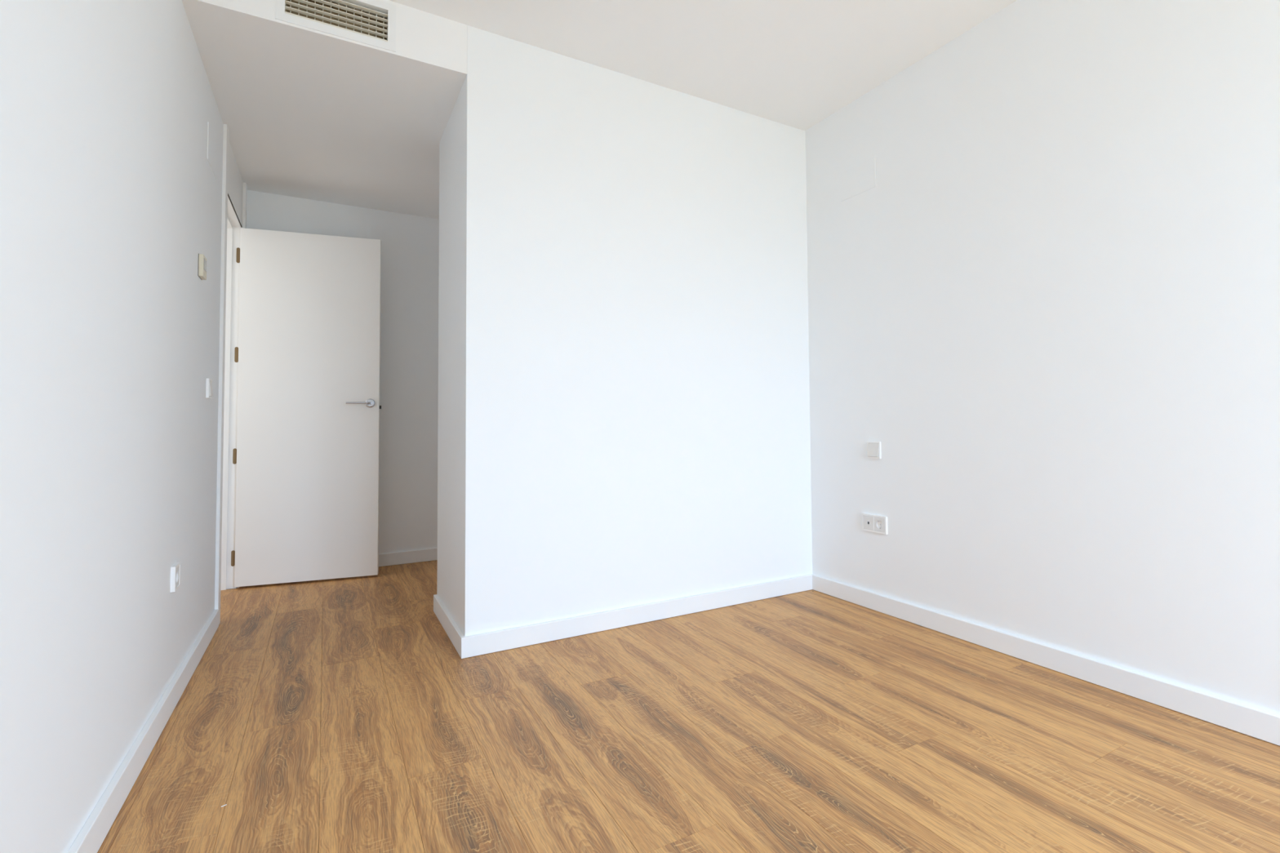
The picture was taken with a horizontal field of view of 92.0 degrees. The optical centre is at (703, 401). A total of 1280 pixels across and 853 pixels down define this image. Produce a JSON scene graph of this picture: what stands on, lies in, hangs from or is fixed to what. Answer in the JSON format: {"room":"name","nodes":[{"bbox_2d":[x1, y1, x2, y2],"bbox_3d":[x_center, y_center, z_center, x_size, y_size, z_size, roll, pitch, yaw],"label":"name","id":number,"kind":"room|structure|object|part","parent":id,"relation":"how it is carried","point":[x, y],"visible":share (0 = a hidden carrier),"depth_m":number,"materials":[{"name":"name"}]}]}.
{"room":"empty bedroom","nodes":[
{"label":"empty bedroom","id":0,"kind":"room"},
{"bbox_2d":[0,0,242,852],"bbox_3d":[-1.101,-0.314,0.885,0.120,2.511,6.329,1,-2,-32],"label":"wall","id":1,"kind":"structure","parent":0,"point":[111,194],"depth_m":1.31,"materials":[{"name":"white paint"}]},
{"bbox_2d":[66,608,218,852],"bbox_3d":[-0.840,0.888,0.565,0.016,0.079,5.196,1,-2,-32],"label":"baseboard","id":2,"kind":"structure","parent":1,"relation":"attached to","point":[97,826],"depth_m":1.59,"materials":[{"name":"white paint"}]},
{"bbox_2d":[170,562,180,592],"bbox_3d":[-1.726,0.575,2.011,0.012,0.080,0.080,1,-2,-32],"label":"wall socket","id":3,"kind":"object","parent":1,"relation":"attached to","point":[175,568],"visible":1,"depth_m":1.99,"materials":[{"name":"white plastic"}]},
{"bbox_2d":[197,253,206,279],"bbox_3d":[-1.932,-0.517,2.374,0.016,0.085,0.081,1,-2,-32],"label":"thermostat","id":4,"kind":"object","parent":1,"relation":"attached to","point":[202,273],"visible":1,"depth_m":2.34,"materials":[{"name":"beige plastic"}]},
{"bbox_2d":[205,377,213,398],"bbox_3d":[-2.051,-0.052,2.557,0.015,0.080,0.080,1,-2,-32],"label":"light switch","id":5,"kind":"object","parent":1,"relation":"attached to","point":[209,392],"visible":1,"depth_m":2.53,"materials":[{"name":"white plastic"}]},
{"bbox_2d":[207,122,217,179],"bbox_3d":[-2.064,-1.049,2.586,0.003,0.153,0.237,1,-2,-32],"label":"cover plate","id":6,"kind":"object","parent":1,"relation":"attached to","point":[211,143],"visible":1,"depth_m":2.57,"materials":[{"name":"white paint"}]},
{"bbox_2d":[214,124,247,624],"bbox_3d":[-2.489,-0.118,3.156,0.133,2.309,0.870,1,-2,-32],"label":"door frame","id":7,"kind":"structure","parent":1,"relation":"attached to","point":[234,190],"depth_m":3.43,"materials":[{"name":"beige paint"}]},
{"bbox_3d":[-2.228,-0.132,2.846,0.013,2.309,0.068,1,-2,-32],"label":"casing","id":8,"kind":"part","parent":7,"relation":"part of","materials":[{"name":"white wood"}]},
{"bbox_3d":[-2.473,-1.141,3.218,0.034,0.261,0.694,1,-2,-32],"label":"transom panel","id":9,"kind":"part","parent":7,"relation":"part of","materials":[{"name":"beige paint"}]},
{"bbox_3d":[-2.647,-0.104,3.529,0.013,2.309,0.068,1,-2,-32],"label":"casing","id":10,"kind":"part","parent":7,"relation":"part of","materials":[{"name":"white wood"}]},
{"bbox_2d":[231,227,381,586],"bbox_3d":[-2.288,0.026,3.567,0.744,2.019,0.091,0,-2,-21],"label":"door","id":11,"kind":"structure","parent":1,"relation":"in","point":[306,456],"depth_m":3.57,"materials":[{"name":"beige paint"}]},
{"bbox_3d":[-2.039,0.011,3.639,0.130,0.017,0.047,0,-2,-21],"label":"lever","id":12,"kind":"part","parent":11,"relation":"part of","materials":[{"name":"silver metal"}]},
{"bbox_3d":[-1.995,0.013,3.683,0.052,0.052,0.008,0,-2,-21],"label":"handle","id":13,"kind":"part","parent":11,"relation":"part of","materials":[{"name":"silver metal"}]},
{"bbox_2d":[182,0,466,219],"bbox_3d":[-1.521,-1.381,3.254,1.620,0.202,1.929,1,-2,-32],"label":"ceiling","id":14,"kind":"structure","parent":0,"point":[308,113],"depth_m":2.67,"materials":[{"name":"white paint"}]},
{"bbox_2d":[275,0,395,52],"bbox_3d":[-1.359,-1.415,2.288,0.376,0.179,0.118,1,-2,-32],"label":"ceiling vent","id":15,"kind":"object","parent":14,"relation":"in","point":[329,17],"visible":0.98,"depth_m":2.28,"materials":[{"name":"white metal"}]},
{"bbox_3d":[-1.335,-1.384,2.250,0.322,0.003,0.017,1,-2,-32],"label":"blade","id":16,"kind":"part","parent":15,"relation":"part of","materials":[{"name":"beige paint"}]},
{"bbox_3d":[-1.336,-1.404,2.250,0.322,0.003,0.017,1,-2,-32],"label":"blade","id":17,"kind":"part","parent":15,"relation":"part of","materials":[{"name":"beige paint"}]},
{"bbox_3d":[-1.335,-1.364,2.249,0.322,0.003,0.017,1,-2,-32],"label":"blade","id":18,"kind":"part","parent":15,"relation":"part of","materials":[{"name":"beige paint"}]},
{"bbox_3d":[-1.336,-1.424,2.251,0.322,0.003,0.017,1,-2,-32],"label":"blade","id":19,"kind":"part","parent":15,"relation":"part of","materials":[{"name":"beige paint"}]},
{"bbox_3d":[-1.336,-1.444,2.252,0.322,0.003,0.017,1,-2,-32],"label":"blade","id":20,"kind":"part","parent":15,"relation":"part of","materials":[{"name":"beige paint"}]},
{"bbox_3d":[-1.336,-1.464,2.252,0.322,0.003,0.017,1,-2,-32],"label":"blade","id":21,"kind":"part","parent":15,"relation":"part of","materials":[{"name":"beige paint"}]},
{"bbox_2d":[246,190,439,554],"bbox_3d":[-2.549,-0.197,3.777,3.040,2.511,0.120,1,-2,-32],"label":"wall","id":22,"kind":"structure","parent":0,"point":[409,402],"depth_m":4.05,"materials":[{"name":"white paint"}]},
{"bbox_2d":[378,547,437,566],"bbox_3d":[-1.998,1.021,3.984,1.620,0.079,0.016,1,-2,-32],"label":"baseboard","id":23,"kind":"structure","parent":22,"relation":"attached to","point":[428,554],"depth_m":4.02,"materials":[{"name":"white paint"}]},
{"bbox_2d":[436,25,812,636],"bbox_3d":[-0.314,-0.238,3.229,1.899,2.511,0.704,1,-2,-32],"label":"wall","id":24,"kind":"structure","parent":0,"point":[624,384],"depth_m":2.77,"materials":[{"name":"white paint"}]},
{"bbox_2d":[433,594,464,656],"bbox_3d":[-1.117,0.966,2.685,0.016,0.079,0.706,1,-2,-32],"label":"baseboard","id":25,"kind":"structure","parent":24,"relation":"attached to","point":[450,626],"depth_m":2.63,"materials":[{"name":"white paint"}]},
{"bbox_2d":[460,573,813,658],"bbox_3d":[-0.171,0.963,2.844,1.795,0.079,0.016,1,-2,-32],"label":"baseboard","id":26,"kind":"structure","parent":24,"relation":"attached to","point":[479,644],"depth_m":2.72,"materials":[{"name":"white paint"}]},
{"bbox_2d":[97,560,1279,852],"bbox_3d":[-0.486,1.011,1.278,4.208,0.120,6.449,1,-2,-32],"label":"floor","id":27,"kind":"structure","parent":0,"point":[340,715],"depth_m":1.72,"materials":[{"name":"brown wood"}]},
{"bbox_2d":[388,0,1017,131],"bbox_3d":[-0.511,-1.619,1.371,4.208,0.120,6.449,1,-2,-32],"label":"ceiling","id":28,"kind":"structure","parent":0,"point":[796,64],"depth_m":2.58,"materials":[{"name":"white paint"}]},
{"bbox_2d":[805,0,1279,715],"bbox_3d":[1.779,-0.319,1.521,0.120,2.511,4.400,1,-2,-32],"label":"wall","id":29,"kind":"structure","parent":0,"point":[1051,307],"depth_m":2.19,"materials":[{"name":"white paint"}]},
{"bbox_2d":[840,155,875,201],"bbox_3d":[0.768,-1.106,3.067,0.003,0.153,0.237,1,-2,-32],"label":"cover plate","id":30,"kind":"object","parent":29,"relation":"attached to","point":[860,178],"visible":1,"depth_m":3.06,"materials":[{"name":"white paint"}]},
{"bbox_2d":[866,441,881,458],"bbox_3d":[0.817,0.235,2.950,0.015,0.080,0.080,1,-2,-32],"label":"light switch","id":31,"kind":"object","parent":29,"relation":"attached to","point":[873,448],"visible":1,"depth_m":2.94,"materials":[{"name":"white plastic"}]},
{"bbox_2d":[862,513,887,534],"bbox_3d":[0.819,0.586,2.943,0.011,0.081,0.151,1,-2,-32],"label":"double socket","id":32,"kind":"object","parent":29,"relation":"attached to","point":[870,522],"visible":1,"depth_m":2.94,"materials":[{"name":"white plastic"}]},
{"bbox_2d":[812,574,1279,746],"bbox_3d":[1.685,0.897,1.520,0.016,0.079,4.184,1,-2,-32],"label":"baseboard","id":33,"kind":"structure","parent":29,"relation":"attached to","point":[1250,721],"depth_m":2.12,"materials":[{"name":"white paint"}]}
]}

